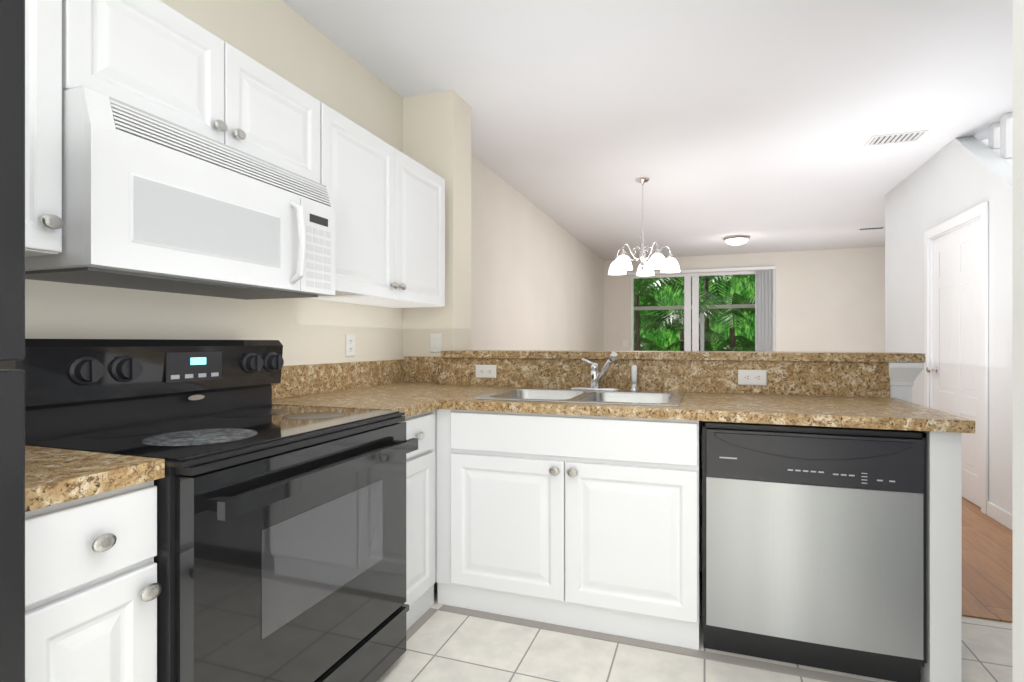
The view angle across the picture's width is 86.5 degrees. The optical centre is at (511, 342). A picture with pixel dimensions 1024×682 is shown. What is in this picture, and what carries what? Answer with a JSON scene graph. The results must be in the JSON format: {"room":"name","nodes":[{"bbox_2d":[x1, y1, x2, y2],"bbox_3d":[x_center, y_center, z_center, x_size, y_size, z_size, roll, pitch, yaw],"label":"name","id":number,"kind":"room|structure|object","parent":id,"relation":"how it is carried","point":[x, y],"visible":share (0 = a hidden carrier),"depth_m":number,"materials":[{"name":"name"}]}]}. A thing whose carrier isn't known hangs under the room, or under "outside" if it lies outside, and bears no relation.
{"room":"kitchen","nodes":[
{"label":"kitchen","id":0,"kind":"room"},
{"bbox_2d":[25,0,603,365],"bbox_3d":[-0.437,-0.201,4.404,0.120,2.726,13.010,0,0,20],"label":"wall","id":1,"kind":"structure","parent":0,"point":[537,278],"depth_m":2.91,"materials":[{"name":"paint"}]},
{"bbox_2d":[25,0,63,256],"bbox_3d":[-1.290,-0.593,1.219,0.399,0.760,0.316,0,0,20],"label":"upper cabinet","id":2,"kind":"object","parent":1,"relation":"attached to","point":[44,223],"visible":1,"depth_m":1.27,"materials":[{"name":"white wood"}]},
{"bbox_2d":[62,0,319,182],"bbox_3d":[-1.081,-0.793,1.808,0.399,0.360,0.928,0,0,20],"label":"upper cabinet","id":3,"kind":"object","parent":1,"relation":"attached to","point":[159,58],"visible":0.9,"depth_m":1.63,"materials":[{"name":"white wood"}]},
{"bbox_2d":[25,86,334,299],"bbox_3d":[-1.031,-0.395,1.775,0.517,0.437,0.901,0,0,20],"label":"microwave","id":4,"kind":"object","parent":3,"relation":"attached to","point":[151,202],"visible":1,"depth_m":1.51,"materials":[{"name":"white"}]},
{"bbox_2d":[272,359,403,398],"bbox_3d":[-0.903,0.169,2.875,0.023,0.162,1.283,0,0,20],"label":"backsplash","id":5,"kind":"structure","parent":1,"relation":"attached to","point":[296,380],"depth_m":2.81,"materials":[{"name":"stone"}]},
{"bbox_2d":[345,335,354,356],"bbox_3d":[-0.878,0.016,2.964,0.008,0.118,0.080,0,0,20],"label":"outlet","id":6,"kind":"object","parent":1,"relation":"attached to","point":[349,345],"visible":1,"depth_m":2.95,"materials":[{"name":"white plastic"}]},
{"bbox_2d":[305,102,444,307],"bbox_3d":[-0.740,-0.593,2.770,0.399,0.760,1.107,0,0,20],"label":"upper cabinet","id":7,"kind":"object","parent":1,"relation":"attached to","point":[388,202],"visible":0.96,"depth_m":2.61,"materials":[{"name":"white wood"}]},
{"bbox_2d":[403,89,470,382],"bbox_3d":[-0.485,-0.201,3.551,0.359,2.726,0.270,0,0,20],"label":"wall","id":8,"kind":"structure","parent":0,"point":[437,133],"depth_m":3.43,"materials":[{"name":"paint"}]},
{"bbox_2d":[404,356,435,382],"bbox_3d":[-0.521,0.169,3.407,0.326,0.162,0.024,0,0,20],"label":"backsplash","id":9,"kind":"structure","parent":8,"relation":"attached to","point":[416,368],"depth_m":3.42,"materials":[{"name":"stone"}]},
{"bbox_2d":[430,333,441,351],"bbox_3d":[-0.476,0.002,3.398,0.080,0.118,0.012,0,0,20],"label":"light switch","id":10,"kind":"object","parent":8,"relation":"attached to","point":[435,342],"visible":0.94,"depth_m":3.39,"materials":[{"name":"white plastic"}]},
{"bbox_2d":[282,0,1011,260],"bbox_3d":[2.472,-1.614,3.415,6.224,0.100,13.090,0,0,20],"label":"ceiling","id":11,"kind":"structure","parent":0,"point":[760,123],"depth_m":3.46,"materials":[{"name":"paint"}]},
{"bbox_2d":[608,177,679,275],"bbox_3d":[1.257,-1.118,5.233,0.686,0.890,0.661,0,0,20],"label":"chandelier","id":12,"kind":"object","parent":11,"relation":"hanging from","point":[621,264],"visible":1,"depth_m":5.14,"materials":[{"name":"white glass"}]},
{"bbox_2d":[723,235,749,244],"bbox_3d":[3.340,-1.509,8.100,0.376,0.109,0.376,0,0,20],"label":"flush ceiling light","id":13,"kind":"object","parent":11,"relation":"attached to","point":[736,240],"visible":1,"depth_m":7.99,"materials":[{"name":"white glass"}]},
{"bbox_2d":[857,226,884,229],"bbox_3d":[4.909,-1.558,7.437,0.320,0.018,0.140,0,0,20],"label":"ceiling vent","id":14,"kind":"object","parent":11,"relation":"in","point":[872,228],"visible":0.92,"depth_m":7.42,"materials":[{"name":"white metal"}]},
{"bbox_2d":[864,130,928,146],"bbox_3d":[2.929,-1.558,4.160,0.360,0.015,0.220,0,0,20],"label":"ceiling vent","id":15,"kind":"object","parent":11,"relation":"in","point":[894,138],"visible":0.98,"depth_m":4.15,"materials":[{"name":"white metal"}]},
{"bbox_2d":[377,578,1011,681],"bbox_3d":[1.131,1.191,-0.215,6.124,0.061,5.350,0,0,20],"label":"floor","id":16,"kind":"structure","parent":0,"point":[443,646],"depth_m":2.01,"materials":[{"name":"white tile"}]},
{"bbox_2d":[0,0,24,681],"bbox_3d":[-1.270,0.312,0.490,0.866,1.699,1.015,0,0,20],"label":"fridge","id":17,"kind":"object","parent":16,"relation":"on","point":[12,339],"visible":1,"depth_m":0.83,"materials":[{"name":"black"}]},
{"bbox_2d":[25,480,161,681],"bbox_3d":[-1.126,0.727,1.157,0.748,0.869,0.277,0,0,20],"label":"base cabinet","id":18,"kind":"object","parent":16,"relation":"on","point":[93,588],"visible":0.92,"depth_m":1.04,"materials":[{"name":"white wood"}]},
{"bbox_2d":[25,445,164,511],"bbox_3d":[-1.138,0.270,1.154,0.729,0.039,0.293,0,0,20],"label":"countertop","id":19,"kind":"structure","parent":18,"relation":"on","point":[54,476],"depth_m":1.08,"materials":[{"name":"stone"}]},
{"bbox_2d":[0,339,417,681],"bbox_3d":[-0.864,0.576,1.695,0.826,1.171,0.908,0,0,20],"label":"range","id":20,"kind":"object","parent":16,"relation":"on","point":[281,544],"visible":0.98,"depth_m":1.50,"materials":[{"name":"black metal"}]},
{"bbox_2d":[402,410,435,630],"bbox_3d":[-0.582,0.727,2.691,0.748,0.869,1.150,0,0,20],"label":"base cabinet","id":21,"kind":"object","parent":16,"relation":"on","point":[421,521],"visible":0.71,"depth_m":2.25,"materials":[{"name":"white wood"}]},
{"bbox_2d":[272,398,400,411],"bbox_3d":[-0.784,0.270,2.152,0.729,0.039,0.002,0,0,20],"label":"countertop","id":22,"kind":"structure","parent":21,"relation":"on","point":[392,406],"depth_m":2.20,"materials":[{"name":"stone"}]},
{"bbox_2d":[293,382,974,432],"bbox_3d":[0.363,0.270,2.535,2.635,0.039,0.780,0,0,20],"label":"countertop","id":23,"kind":"structure","parent":21,"relation":"on","point":[414,397],"depth_m":2.16,"materials":[{"name":"stone"}]},
{"bbox_2d":[473,387,684,406],"bbox_3d":[0.340,0.334,2.559,0.880,0.180,0.640,0,0,20],"label":"sink","id":24,"kind":"object","parent":23,"relation":"in","point":[628,397],"visible":0.4,"depth_m":2.66,"materials":[{"name":"metal"}]},
{"bbox_2d":[629,365,638,390],"bbox_3d":[0.614,0.178,2.732,0.048,0.130,0.048,0,0,20],"label":"sprayer","id":25,"kind":"object","parent":24,"relation":"on","point":[634,377],"visible":1,"depth_m":2.72,"materials":[{"name":"silver metal"}]},
{"bbox_2d":[570,351,619,390],"bbox_3d":[0.407,0.143,2.740,0.267,0.200,0.179,0,0,20],"label":"faucet","id":26,"kind":"object","parent":23,"relation":"on","point":[596,375],"visible":1,"depth_m":2.77,"materials":[{"name":"silver metal"}]},
{"bbox_2d":[436,409,700,649],"bbox_3d":[0.297,0.727,2.549,1.104,0.869,0.780,0,0,20],"label":"base cabinet","id":27,"kind":"object","parent":16,"relation":"on","point":[591,523],"visible":0.83,"depth_m":2.19,"materials":[{"name":"white wood"}]},
{"bbox_2d":[702,421,926,681],"bbox_3d":[1.151,0.730,2.229,0.701,0.861,0.708,0,0,20],"label":"dishwasher","id":28,"kind":"object","parent":16,"relation":"on","point":[813,546],"visible":0.96,"depth_m":1.90,"materials":[{"name":"silver metal"}]},
{"bbox_2d":[919,431,961,681],"bbox_3d":[1.549,0.727,2.143,0.087,0.869,0.758,0,0,20],"label":"cabinet end panel","id":29,"kind":"object","parent":16,"relation":"on","point":[943,663],"visible":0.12,"depth_m":1.79,"materials":[{"name":"white wood"}]},
{"bbox_2d":[634,274,754,350],"bbox_3d":[4.683,-0.811,13.766,9.129,4.168,5.880,0,0,20],"label":"palms","id":30,"kind":"object","parent":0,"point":[672,324],"depth_m":13.32,"materials":[{"name":"green plant"}]},
{"bbox_2d":[604,247,884,351],"bbox_3d":[4.613,-0.201,9.452,6.024,2.726,0.120,0,0,20],"label":"wall","id":31,"kind":"structure","parent":0,"point":[830,300],"depth_m":9.21,"materials":[{"name":"paint"}]},
{"bbox_2d":[631,271,754,350],"bbox_3d":[3.387,-0.057,9.886,2.423,2.402,0.064,0,0,20],"label":"window","id":32,"kind":"structure","parent":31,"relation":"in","point":[695,311],"depth_m":9.92,"materials":[{"name":"white"}]},
{"bbox_2d":[628,266,775,350],"bbox_3d":[3.354,-0.096,9.784,2.511,2.435,0.090,0,0,20],"label":"vertical blinds","id":33,"kind":"object","parent":31,"relation":"attached to","point":[765,308],"visible":0.65,"depth_m":9.41,"materials":[{"name":"white plastic"}]},
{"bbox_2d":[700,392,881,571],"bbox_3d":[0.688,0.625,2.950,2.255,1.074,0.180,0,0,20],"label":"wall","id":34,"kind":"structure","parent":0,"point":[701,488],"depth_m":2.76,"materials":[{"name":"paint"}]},
{"bbox_2d":[436,357,889,397],"bbox_3d":[0.645,0.170,2.862,2.276,0.161,0.035,0,0,20],"label":"backsplash","id":35,"kind":"structure","parent":34,"relation":"attached to","point":[847,379],"depth_m":2.76,"materials":[{"name":"stone"}]},
{"bbox_2d":[475,365,495,377],"bbox_3d":[-0.151,0.165,3.120,0.128,0.075,0.008,0,0,20],"label":"outlet","id":36,"kind":"object","parent":35,"relation":"attached to","point":[485,371],"visible":1,"depth_m":3.12,"materials":[{"name":"white plastic"}]},
{"bbox_2d":[738,370,766,385],"bbox_3d":[1.170,0.170,2.651,0.128,0.075,0.008,0,0,20],"label":"outlet","id":37,"kind":"object","parent":35,"relation":"attached to","point":[752,377],"visible":1,"depth_m":2.65,"materials":[{"name":"white plastic"}]},
{"bbox_2d":[440,350,924,361],"bbox_3d":[0.766,0.068,2.980,2.379,0.040,0.390,0,0,20],"label":"bar","id":38,"kind":"object","parent":34,"relation":"on","point":[770,356],"visible":0.98,"depth_m":2.73,"materials":[{"name":"stone"}]},
{"bbox_2d":[888,362,923,401],"bbox_3d":[1.803,0.625,2.554,0.132,1.072,0.276,0,0,20],"label":"trim","id":39,"kind":"structure","parent":34,"relation":"attached to","point":[903,376],"depth_m":2.45,"materials":[{"name":"white wood"}]},
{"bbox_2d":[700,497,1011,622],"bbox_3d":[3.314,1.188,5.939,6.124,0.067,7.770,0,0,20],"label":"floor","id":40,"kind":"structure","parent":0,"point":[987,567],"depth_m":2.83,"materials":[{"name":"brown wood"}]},
{"bbox_2d":[885,136,1011,513],"bbox_3d":[3.120,-0.201,3.233,0.120,2.726,5.360,0,0,20],"label":"wall","id":41,"kind":"structure","parent":0,"point":[954,177],"depth_m":4.04,"materials":[{"name":"paint"}]},
{"bbox_2d":[926,219,980,507],"bbox_3d":[3.395,0.143,4.176,0.109,2.028,0.936,0,0,20],"label":"door","id":42,"kind":"structure","parent":41,"relation":"in","point":[956,369],"depth_m":4.11,"materials":[{"name":"white wood"}]},
{"bbox_2d":[924,201,987,514],"bbox_3d":[3.441,0.102,4.164,0.138,2.119,1.090,0,0,20],"label":"door frame","id":43,"kind":"structure","parent":41,"relation":"attached to","point":[981,209],"depth_m":3.74,"materials":[{"name":"white wood"}]},
{"bbox_2d":[980,113,1011,164],"bbox_3d":[3.178,-0.779,3.080,0.088,1.566,2.030,0,0,20],"label":"posts","id":44,"kind":"object","parent":41,"relation":"attached to","point":[998,141],"visible":0.69,"depth_m":3.75,"materials":[{"name":"white"}]},
{"bbox_2d":[987,501,1011,529],"bbox_3d":[3.078,1.115,3.317,0.013,0.095,5.230,0,0,20],"label":"baseboard","id":45,"kind":"structure","parent":41,"relation":"attached to","point":[999,515],"depth_m":3.51,"materials":[{"name":"white wood"}]},
{"bbox_2d":[1012,0,1023,681],"bbox_3d":[0.457,-0.201,-0.687,0.120,2.726,3.810,0,0,20],"label":"wall","id":46,"kind":"structure","parent":0,"point":[1017,340],"depth_m":1.11,"materials":[{"name":"paint"}]},
{"label":"outside","id":47,"kind":"structure","parent":0,"visible":0},
{"bbox_2d":[634,304,754,350],"bbox_3d":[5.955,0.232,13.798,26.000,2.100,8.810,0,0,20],"label":"window frame","id":48,"kind":"structure","parent":47,"point":[701,315],"depth_m":11.90,"materials":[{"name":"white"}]},
{"bbox_2d":[634,274,754,350],"bbox_3d":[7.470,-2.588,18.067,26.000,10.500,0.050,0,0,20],"label":"garden","id":49,"kind":"object","parent":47,"point":[744,286],"depth_m":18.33,"materials":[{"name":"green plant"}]}
]}

